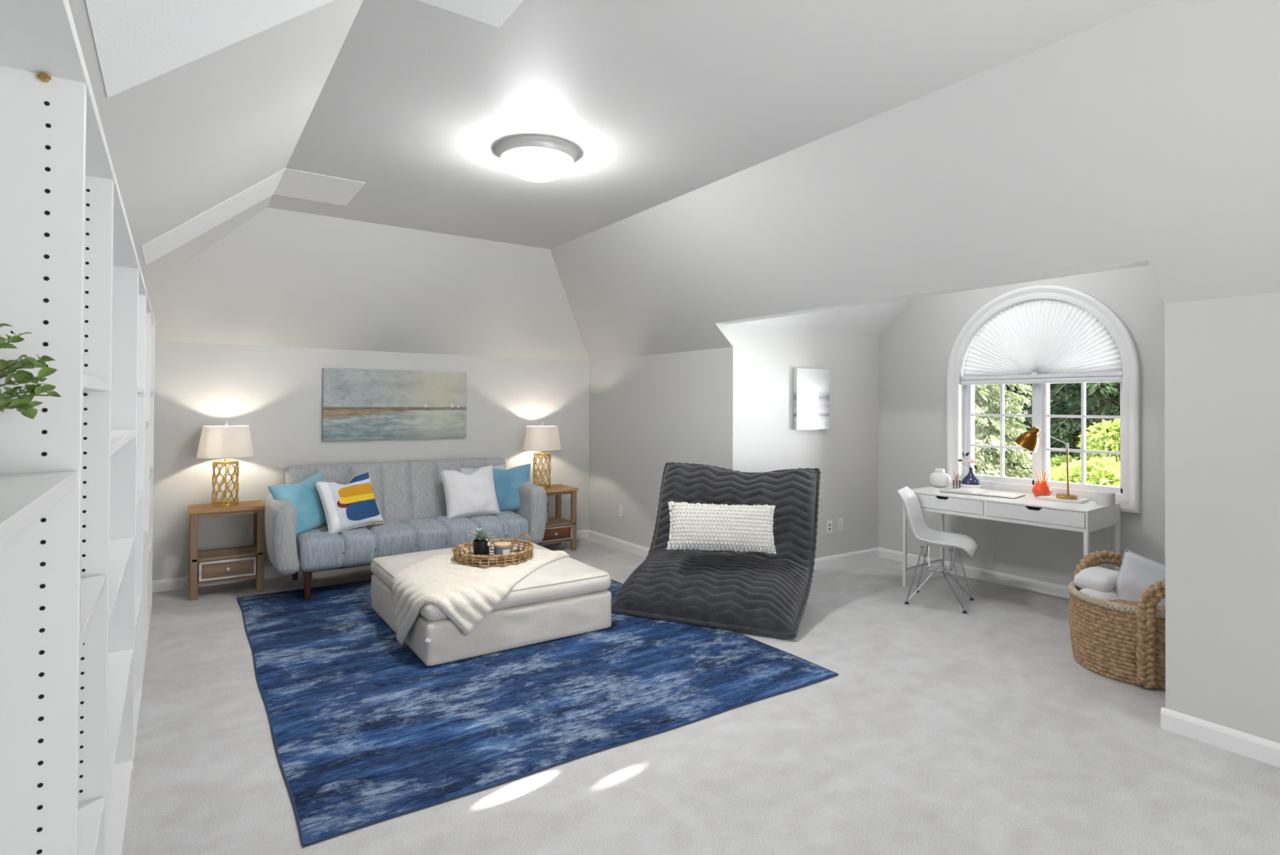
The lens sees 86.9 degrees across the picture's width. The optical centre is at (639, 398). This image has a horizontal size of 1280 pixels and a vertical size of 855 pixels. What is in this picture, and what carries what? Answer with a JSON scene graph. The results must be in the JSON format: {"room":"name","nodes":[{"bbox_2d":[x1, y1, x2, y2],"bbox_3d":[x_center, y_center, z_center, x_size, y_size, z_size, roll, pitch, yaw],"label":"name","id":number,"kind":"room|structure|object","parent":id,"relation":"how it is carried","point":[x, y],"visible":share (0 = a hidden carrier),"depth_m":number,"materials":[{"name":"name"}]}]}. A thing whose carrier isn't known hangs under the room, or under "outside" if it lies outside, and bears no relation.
{"room":"attic living room","nodes":[
{"label":"attic living room","id":0,"kind":"room"},
{"bbox_2d":[152,341,589,580],"bbox_3d":[-2.234,0.526,6.058,4.098,1.890,0.001,1,-1,-34],"label":"wall","id":1,"kind":"structure","parent":0,"point":[276,392],"depth_m":5.61,"materials":[{"name":"grey paint"}]},
{"bbox_2d":[248,524,253,539],"bbox_3d":[-3.116,1.077,5.445,0.072,0.116,0.009,1,-1,-34],"label":"outlet","id":2,"kind":"object","parent":1,"relation":"attached to","point":[251,526],"visible":0.4,"depth_m":5.43,"materials":[{"name":"white plastic"}]},
{"bbox_2d":[151,529,588,592],"bbox_3d":[-2.234,1.426,6.045,4.098,0.090,0.014,1,-1,-34],"label":"baseboard","id":3,"kind":"structure","parent":1,"relation":"attached to","point":[177,583],"depth_m":5.19,"materials":[{"name":"white wood"}]},
{"bbox_2d":[322,368,466,440],"bbox_3d":[-2.172,0.054,6.074,1.250,0.615,0.036,1,-1,-34],"label":"painting","id":4,"kind":"object","parent":1,"relation":"attached to","point":[358,404],"visible":1,"depth_m":6.02,"materials":[{"name":"paint"}]},
{"bbox_2d":[473,538,489,558],"bbox_3d":[-1.014,0.960,4.314,0.102,0.113,0.102,1,-1,-34],"label":"pot","id":5,"kind":"object","parent":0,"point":[481,546],"depth_m":4.27,"materials":[{"name":"black ceramic"}]},
{"bbox_2d":[588,346,733,548],"bbox_3d":[0.095,0.539,6.285,0.001,1.890,2.262,1,-1,-34],"label":"wall","id":6,"kind":"structure","parent":0,"point":[646,412],"depth_m":6.32,"materials":[{"name":"grey paint"}]},
{"bbox_2d":[587,529,649,557],"bbox_3d":[0.089,1.439,6.267,0.014,0.090,2.276,1,-1,-34],"label":"baseboard","id":7,"kind":"structure","parent":6,"relation":"attached to","point":[630,547],"depth_m":6.69,"materials":[{"name":"white wood"}]},
{"bbox_2d":[618,504,623,517],"bbox_3d":[-0.188,1.114,6.681,0.009,0.116,0.072,1,-1,-34],"label":"outlet","id":8,"kind":"object","parent":6,"relation":"attached to","point":[620,507],"visible":1,"depth_m":6.68,"materials":[{"name":"white plastic"}]},
{"bbox_2d":[68,0,1279,360],"bbox_3d":[0.392,-0.882,2.252,4.098,0.887,9.262,1,-1,-34],"label":"ceiling","id":9,"kind":"structure","parent":0,"point":[736,159],"depth_m":3.06,"materials":[{"name":"grey paint"}]},
{"bbox_2d":[141,168,365,265],"bbox_3d":[-2.295,-1.053,4.052,1.100,0.543,0.580,1,-1,-34],"label":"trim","id":10,"kind":"structure","parent":9,"relation":"attached to","point":[287,182],"depth_m":4.04,"materials":[{"name":"white paint"}]},
{"bbox_2d":[84,0,523,97],"bbox_3d":[-0.570,-1.067,1.537,1.100,0.543,1.370,1,-1,-34],"label":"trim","id":11,"kind":"structure","parent":9,"relation":"attached to","point":[137,42],"depth_m":1.74,"materials":[{"name":"white paint"}]},
{"bbox_2d":[496,135,577,182],"bbox_3d":[-0.548,-1.239,3.602,0.432,0.157,0.432,1,-1,-34],"label":"ceiling light","id":12,"kind":"object","parent":9,"relation":"attached to","point":[537,158],"visible":1,"depth_m":3.48,"materials":[{"name":"white glass"}]},
{"bbox_2d":[121,537,1279,854],"bbox_3d":[1.205,1.460,2.797,6.097,0.001,9.262,1,-1,-34],"label":"floor","id":13,"kind":"structure","parent":0,"point":[940,729],"depth_m":2.67,"materials":[{"name":"carpet"}]},
{"bbox_2d":[0,0,155,854],"bbox_3d":[-1.771,0.452,2.062,0.328,1.975,5.960,1,-1,-34],"label":"bookcase","id":14,"kind":"object","parent":13,"relation":"on","point":[77,477],"visible":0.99,"depth_m":1.09,"materials":[{"name":"white laminate"}]},
{"bbox_2d":[0,323,61,418],"bbox_3d":[-0.889,-0.007,0.901,0.180,0.244,0.278,1,-1,-34],"label":"boxwood","id":15,"kind":"object","parent":14,"relation":"on","point":[23,402],"visible":1,"depth_m":0.95,"materials":[{"name":"green plant"}]},
{"bbox_2d":[187,499,265,600],"bbox_3d":[-3.138,1.135,5.129,0.496,0.648,0.364,1,-1,-34],"label":"side table","id":16,"kind":"object","parent":13,"relation":"on","point":[207,566],"visible":1,"depth_m":5.03,"materials":[{"name":"brown wood"}]},
{"bbox_2d":[196,420,253,545],"bbox_3d":[-3.150,0.670,5.165,0.414,1.004,0.424,1,-1,-34],"label":"table lamp","id":17,"kind":"object","parent":16,"relation":"on","point":[225,441],"visible":0.99,"depth_m":5.05,"materials":[{"name":"gold metal"}]},
{"bbox_2d":[192,545,262,561],"bbox_3d":[-3.140,1.175,5.131,0.456,0.022,0.326,1,-1,-34],"label":"shelf","id":18,"kind":"object","parent":16,"relation":"attached to","point":[206,555],"depth_m":5.08,"materials":[{"name":"brown wood"}]},
{"bbox_2d":[264,457,546,599],"bbox_3d":[-1.899,1.009,5.631,2.158,0.920,0.798,1,-1,-34],"label":"sofa","id":19,"kind":"object","parent":13,"relation":"on","point":[410,496],"visible":0.68,"depth_m":5.49,"materials":[{"name":"grey fabric"}]},
{"bbox_2d":[267,471,327,536],"bbox_3d":[-2.558,0.813,5.165,0.224,0.461,0.512,0,-1,24],"label":"throw pillow","id":20,"kind":"object","parent":19,"relation":"on","point":[304,495],"visible":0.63,"depth_m":5.09,"materials":[{"name":"blue fabric"}]},
{"bbox_2d":[314,471,383,533],"bbox_3d":[-2.251,0.808,5.241,0.221,0.443,0.469,0,-1,44],"label":"throw pillow","id":21,"kind":"object","parent":19,"relation":"on","point":[353,504],"visible":1,"depth_m":5.17,"materials":[{"name":"white fabric"}]},
{"bbox_2d":[440,464,500,518],"bbox_3d":[-1.471,0.813,5.868,0.495,0.438,0.224,1,-1,-32],"label":"throw pillow","id":22,"kind":"object","parent":19,"relation":"on","point":[472,494],"visible":0.98,"depth_m":5.80,"materials":[{"name":"white fabric"}]},
{"bbox_2d":[459,463,505,474],"bbox_3d":[-1.412,0.813,6.156,0.441,0.411,0.146,1,-1,-30],"label":"throw pillow","id":23,"kind":"object","parent":19,"relation":"on","point":[465,470],"visible":0.07,"depth_m":6.12,"materials":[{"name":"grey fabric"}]},
{"bbox_2d":[493,463,530,511],"bbox_3d":[-1.207,0.828,6.155,0.482,0.455,0.215,0,0,-5],"label":"throw pillow","id":24,"kind":"object","parent":19,"relation":"on","point":[507,482],"visible":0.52,"depth_m":6.09,"materials":[{"name":"blue fabric"}]},
{"bbox_2d":[236,578,838,847],"bbox_3d":[-0.941,1.456,4.246,2.614,0.012,3.373,1,-1,-34],"label":"area rug","id":25,"kind":"object","parent":13,"relation":"on","point":[365,732],"visible":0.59,"depth_m":3.27,"materials":[{"name":"blue fabric"}]},
{"bbox_2d":[370,540,611,666],"bbox_3d":[-1.024,1.250,4.472,1.190,0.401,1.308,1,-1,-34],"label":"ottoman","id":26,"kind":"object","parent":25,"relation":"on","point":[564,597],"visible":0.49,"depth_m":4.02,"materials":[{"name":"white fabric"}]},
{"bbox_2d":[391,549,569,645],"bbox_3d":[-0.894,1.220,4.221,1.221,0.412,0.837,1,-1,-34],"label":"throw blanket","id":27,"kind":"object","parent":26,"relation":"on","point":[466,594],"visible":0.8,"depth_m":3.86,"materials":[{"name":"white fabric"}]},
{"bbox_2d":[452,533,533,566],"bbox_3d":[-0.941,0.964,4.345,0.493,0.127,0.524,0,-1,44],"label":"rattan tray","id":28,"kind":"object","parent":27,"relation":"on","point":[518,556],"visible":0.91,"depth_m":4.20,"materials":[{"name":"brown wicker"}]},
{"bbox_2d":[466,525,494,558],"bbox_3d":[-1.012,0.913,4.327,0.176,0.208,0.170,0,-1,23],"label":"potted succulent","id":29,"kind":"object","parent":28,"relation":"on","point":[481,544],"visible":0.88,"depth_m":4.28,"materials":[{"name":"black ceramic"}]},
{"bbox_2d":[493,541,511,558],"bbox_3d":[-0.884,0.974,4.342,0.110,0.088,0.110,1,-1,-34],"label":"candle jar","id":30,"kind":"object","parent":28,"relation":"on","point":[500,547],"visible":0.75,"depth_m":4.30,"materials":[{"name":"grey glass"}]},
{"bbox_2d":[370,541,611,621],"bbox_3d":[-1.021,1.135,4.475,1.184,0.170,1.307,1,-1,-34],"label":"cushion","id":31,"kind":"object","parent":26,"relation":"on","point":[566,580],"depth_m":4.15,"materials":[{"name":"white fabric"}]},
{"bbox_2d":[611,462,821,639],"bbox_3d":[0.556,0.979,4.779,1.286,0.965,0.998,0,-1,24],"label":"lounge chair","id":32,"kind":"object","parent":25,"relation":"on","point":[759,593],"visible":0.91,"depth_m":4.58,"materials":[{"name":"grey fabric"}]},
{"bbox_2d":[666,501,776,554],"bbox_3d":[0.540,0.853,4.467,0.728,0.329,0.188,0,0,1],"label":"lumbar pillow","id":33,"kind":"object","parent":32,"relation":"on","point":[712,526],"visible":1,"depth_m":4.42,"materials":[{"name":"white fabric"}]},
{"bbox_2d":[536,484,578,551],"bbox_3d":[-0.907,1.177,6.617,0.484,0.610,0.394,1,-1,-34],"label":"side table","id":34,"kind":"object","parent":13,"relation":"on","point":[558,530],"visible":0.49,"depth_m":6.56,"materials":[{"name":"brown wood"}]},
{"bbox_2d":[522,422,561,488],"bbox_3d":[-0.964,0.551,6.648,0.376,0.644,0.376,1,-1,-34],"label":"table lamp","id":35,"kind":"object","parent":34,"relation":"on","point":[541,437],"visible":0.91,"depth_m":6.54,"materials":[{"name":"white fabric"}]},
{"bbox_2d":[546,501,548,523],"bbox_3d":[-0.948,1.092,6.537,0.140,0.223,0.122,0,0,4],"label":"potted grass","id":36,"kind":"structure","parent":34,"relation":"on","point":[547,516],"depth_m":6.51,"materials":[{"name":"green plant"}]},
{"bbox_2d":[546,510,548,523],"bbox_3d":[-0.943,1.145,6.538,0.116,0.116,0.116,1,-1,-34],"label":"pot","id":37,"kind":"object","parent":36,"relation":"on","point":[547,517],"depth_m":6.51,"materials":[{"name":"grey"}]},
{"bbox_2d":[545,516,575,527],"bbox_3d":[-0.909,1.216,6.619,0.444,0.022,0.356,1,-1,-34],"label":"shelf","id":38,"kind":"object","parent":34,"relation":"attached to","point":[560,522],"depth_m":6.58,"materials":[{"name":"brown wood"}]},
{"bbox_2d":[897,485,978,613],"bbox_3d":[2.175,1.077,4.933,0.507,0.810,0.468,0,-1,33],"label":"shell chair","id":39,"kind":"object","parent":13,"relation":"on","point":[918,526],"visible":1,"depth_m":4.98,"materials":[{"name":"white plastic"}]},
{"bbox_2d":[902,485,1120,597],"bbox_3d":[2.713,1.107,5.026,0.603,0.758,1.290,1,-1,-38],"label":"desk","id":40,"kind":"object","parent":13,"relation":"on","point":[1086,517],"visible":0.71,"depth_m":4.76,"materials":[{"name":"white laminate"}]},
{"bbox_2d":[928,467,951,487],"bbox_3d":[2.481,0.655,5.585,0.114,0.152,0.184,1,-1,-40],"label":"vase","id":41,"kind":"object","parent":40,"relation":"on","point":[939,477],"visible":1,"depth_m":5.55,"materials":[{"name":"white ceramic"}]},
{"bbox_2d":[952,479,960,488],"bbox_3d":[2.543,0.692,5.421,0.058,0.075,0.058,1,-1,-34],"label":"tumbler","id":42,"kind":"object","parent":40,"relation":"on","point":[953,479],"visible":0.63,"depth_m":5.42,"materials":[{"name":"clear glass"}]},
{"bbox_2d":[960,466,981,488],"bbox_3d":[2.636,0.639,5.376,0.145,0.182,0.145,1,-1,-34],"label":"bud vase","id":43,"kind":"object","parent":40,"relation":"on","point":[971,480],"visible":0.81,"depth_m":5.33,"materials":[{"name":"blue ceramic"}]},
{"bbox_2d":[956,452,977,469],"bbox_3d":[2.623,0.496,5.406,0.071,0.138,0.179,1,-1,-26],"label":"flower sprig","id":44,"kind":"object","parent":43,"relation":"on","point":[972,461],"visible":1,"depth_m":5.38,"materials":[{"name":"white"}]},
{"bbox_2d":[940,487,1025,498],"bbox_3d":[2.614,0.714,5.160,0.250,0.028,0.530,1,-1,-45],"label":"open book","id":45,"kind":"object","parent":40,"relation":"on","point":[968,491],"visible":1,"depth_m":5.12,"materials":[{"name":"grey paper"}]},
{"bbox_2d":[1031,480,1052,497],"bbox_3d":[2.960,0.669,4.974,0.128,0.118,0.128,1,-1,-34],"label":"vase","id":46,"kind":"object","parent":40,"relation":"on","point":[1039,488],"visible":0.88,"depth_m":4.93,"materials":[{"name":"orange ceramic"}]},
{"bbox_2d":[1036,494,1088,503],"bbox_3d":[3.017,0.717,4.819,0.170,0.020,0.280,1,-1,-40],"label":"marble slab","id":47,"kind":"object","parent":40,"relation":"on","point":[1079,500],"visible":0.85,"depth_m":4.77,"materials":[{"name":"white stone"}]},
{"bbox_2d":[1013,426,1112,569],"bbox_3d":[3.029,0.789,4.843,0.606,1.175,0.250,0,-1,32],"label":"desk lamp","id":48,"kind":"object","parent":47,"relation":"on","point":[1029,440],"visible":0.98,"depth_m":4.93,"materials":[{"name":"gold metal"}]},
{"bbox_2d":[1095,497,1115,505],"bbox_3d":[3.200,0.706,4.641,0.113,0.041,0.113,1,-1,-34],"label":"round tin","id":49,"kind":"object","parent":40,"relation":"on","point":[1100,501],"visible":0.91,"depth_m":4.60,"materials":[{"name":"white metal"}]},
{"bbox_2d":[1095,491,1115,498],"bbox_3d":[3.200,0.664,4.641,0.113,0.041,0.113,1,-1,-34],"label":"round tin","id":50,"kind":"object","parent":49,"relation":"on","point":[1101,495],"visible":1,"depth_m":4.61,"materials":[{"name":"white metal"}]},
{"bbox_2d":[1067,550,1165,689],"bbox_3d":[2.741,1.187,3.693,0.680,0.575,0.694,0,0,5],"label":"woven basket","id":51,"kind":"object","parent":13,"relation":"on","point":[1122,640],"visible":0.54,"depth_m":3.50,"materials":[{"name":"wicker"}]},
{"bbox_2d":[1074,566,1119,599],"bbox_3d":[2.634,1.123,3.835,0.356,0.279,0.257,1,-1,-34],"label":"folded blanket","id":52,"kind":"object","parent":51,"relation":"in","point":[1099,582],"visible":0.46,"depth_m":3.77,"materials":[{"name":"white fabric"}]},
{"bbox_2d":[1114,548,1164,606],"bbox_3d":[2.798,1.111,3.638,0.553,0.552,0.164,0,-1,39],"label":"linen pillow","id":53,"kind":"object","parent":51,"relation":"in","point":[1137,572],"visible":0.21,"depth_m":3.67,"materials":[{"name":"grey fabric"}]},
{"bbox_2d":[715,323,878,558],"bbox_3d":[1.419,0.445,5.822,2.039,2.083,0.001,1,-1,-34],"label":"wall","id":54,"kind":"structure","parent":0,"point":[846,454],"depth_m":5.96,"materials":[{"name":"grey paint"}]},
{"bbox_2d":[793,367,829,429],"bbox_3d":[1.488,0.004,5.844,0.415,0.525,0.038,1,-1,-34],"label":"art","id":55,"kind":"object","parent":54,"relation":"attached to","point":[811,385],"visible":1,"depth_m":5.81},
{"bbox_2d":[826,520,831,533],"bbox_3d":[1.681,1.139,5.991,0.072,0.116,0.011,1,-1,-34],"label":"cable plate","id":56,"kind":"object","parent":54,"relation":"attached to","point":[828,523],"visible":1,"depth_m":5.99,"materials":[{"name":"white plastic"}]},
{"bbox_2d":[837,517,843,531],"bbox_3d":[1.804,1.136,6.077,0.072,0.116,0.009,1,-1,-34],"label":"outlet","id":57,"kind":"object","parent":54,"relation":"attached to","point":[840,521],"visible":1,"depth_m":6.07,"materials":[{"name":"white plastic"}]},
{"bbox_2d":[813,546,878,569],"bbox_3d":[1.497,1.442,5.862,1.849,0.090,0.014,1,-1,-34],"label":"baseboard","id":58,"kind":"structure","parent":54,"relation":"attached to","point":[837,559],"depth_m":6.11,"materials":[{"name":"white wood"}]},
{"bbox_2d":[716,259,1149,336],"bbox_3d":[2.229,-0.940,4.663,2.039,0.713,2.840,1,-1,-34],"label":"ceiling","id":59,"kind":"structure","parent":0,"point":[868,317],"depth_m":5.74,"materials":[{"name":"white paint"}]},
{"bbox_2d":[878,264,1164,586],"bbox_3d":[3.065,0.101,5.231,0.001,2.777,2.840,1,-1,-34],"label":"wall","id":60,"kind":"structure","parent":0,"point":[914,349],"depth_m":5.58,"materials":[{"name":"grey paint"}]},
{"bbox_2d":[878,546,1070,599],"bbox_3d":[3.053,1.444,5.215,0.014,0.090,2.840,1,-1,-34],"label":"baseboard","id":61,"kind":"structure","parent":60,"relation":"attached to","point":[883,553],"depth_m":5.54,"materials":[{"name":"white wood"}]},
{"bbox_2d":[946,284,1140,513],"bbox_3d":[3.109,-0.039,5.279,0.196,1.671,1.408,1,-1,-34],"label":"window","id":62,"kind":"structure","parent":60,"relation":"attached to","point":[960,398],"depth_m":5.25,"materials":[{"name":"white wood"}]},
{"bbox_2d":[991,526,992,561],"bbox_3d":[2.855,1.068,5.472,0.011,0.635,0.009,1,-1,-34],"label":"cord","id":63,"kind":"object","parent":62,"relation":"hanging from","point":[992,526],"visible":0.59,"depth_m":5.47,"materials":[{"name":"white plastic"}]},
{"bbox_2d":[960,298,1122,385],"bbox_3d":[3.086,-0.445,5.265,0.054,0.655,1.194,1,-1,-34],"label":"window shade","id":64,"kind":"object","parent":62,"relation":"attached to","point":[1051,340],"visible":0.94,"depth_m":5.22,"materials":[{"name":"white fabric"}]},
{"bbox_2d":[1164,292,1279,742],"bbox_3d":[3.518,0.513,1.295,0.001,1.890,4.160,1,-1,-34],"label":"wall","id":65,"kind":"structure","parent":0,"point":[1222,355],"depth_m":2.84,"materials":[{"name":"grey paint"}]},
{"bbox_2d":[1160,706,1279,767],"bbox_3d":[3.504,1.413,1.289,0.014,0.090,4.174,1,-1,-34],"label":"baseboard","id":66,"kind":"structure","parent":65,"relation":"attached to","point":[1255,747],"depth_m":2.83,"materials":[{"name":"white wood"}]},
{"label":"outside","id":67,"kind":"structure","parent":0,"visible":0},
{"label":"ground","id":68,"kind":"structure","parent":67,"visible":0},
{"bbox_2d":[974,383,1031,479],"bbox_3d":[5.352,0.743,10.863,2.631,8.013,2.578,0,-1,-15],"label":"conifer tree","id":69,"kind":"object","parent":68,"relation":"on","point":[985,402],"visible":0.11,"depth_m":10.42,"materials":[{"name":"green plant"}]},
{"bbox_2d":[986,383,1119,478],"bbox_3d":[11.798,-2.823,19.847,6.946,16.710,6.720,0,-1,21],"label":"conifer tree","id":70,"kind":"object","parent":68,"relation":"on","point":[1026,407],"visible":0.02,"depth_m":18.74,"materials":[{"name":"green plant"}]},
{"bbox_2d":[1014,382,1119,476],"bbox_3d":[8.766,-1.162,13.033,3.673,12.121,3.716,0,-1,14],"label":"conifer tree","id":71,"kind":"object","parent":68,"relation":"on","point":[1103,398],"visible":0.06,"depth_m":12.57,"materials":[{"name":"green plant"}]},
{"bbox_2d":[1049,454,1088,479],"bbox_3d":[7.308,2.846,11.045,1.321,3.833,1.305,1,-1,-28],"label":"cypress shrub","id":72,"kind":"object","parent":68,"relation":"on","point":[1056,459],"visible":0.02,"depth_m":11.20,"materials":[{"name":"green plant"}]},
{"bbox_2d":[1049,455,1119,486],"bbox_3d":[5.880,2.741,8.325,1.504,3.982,1.864,1,-1,-34],"label":"cypress shrub","id":73,"kind":"object","parent":68,"relation":"on","point":[1100,471],"visible":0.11,"depth_m":8.41,"materials":[{"name":"green plant"}]},
{"bbox_2d":[1075,418,1119,462],"bbox_3d":[7.059,2.442,9.318,1.534,4.608,1.528,1,-1,-34],"label":"cypress shrub","id":74,"kind":"object","parent":68,"relation":"on","point":[1112,442],"visible":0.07,"depth_m":9.33,"materials":[{"name":"green plant"}]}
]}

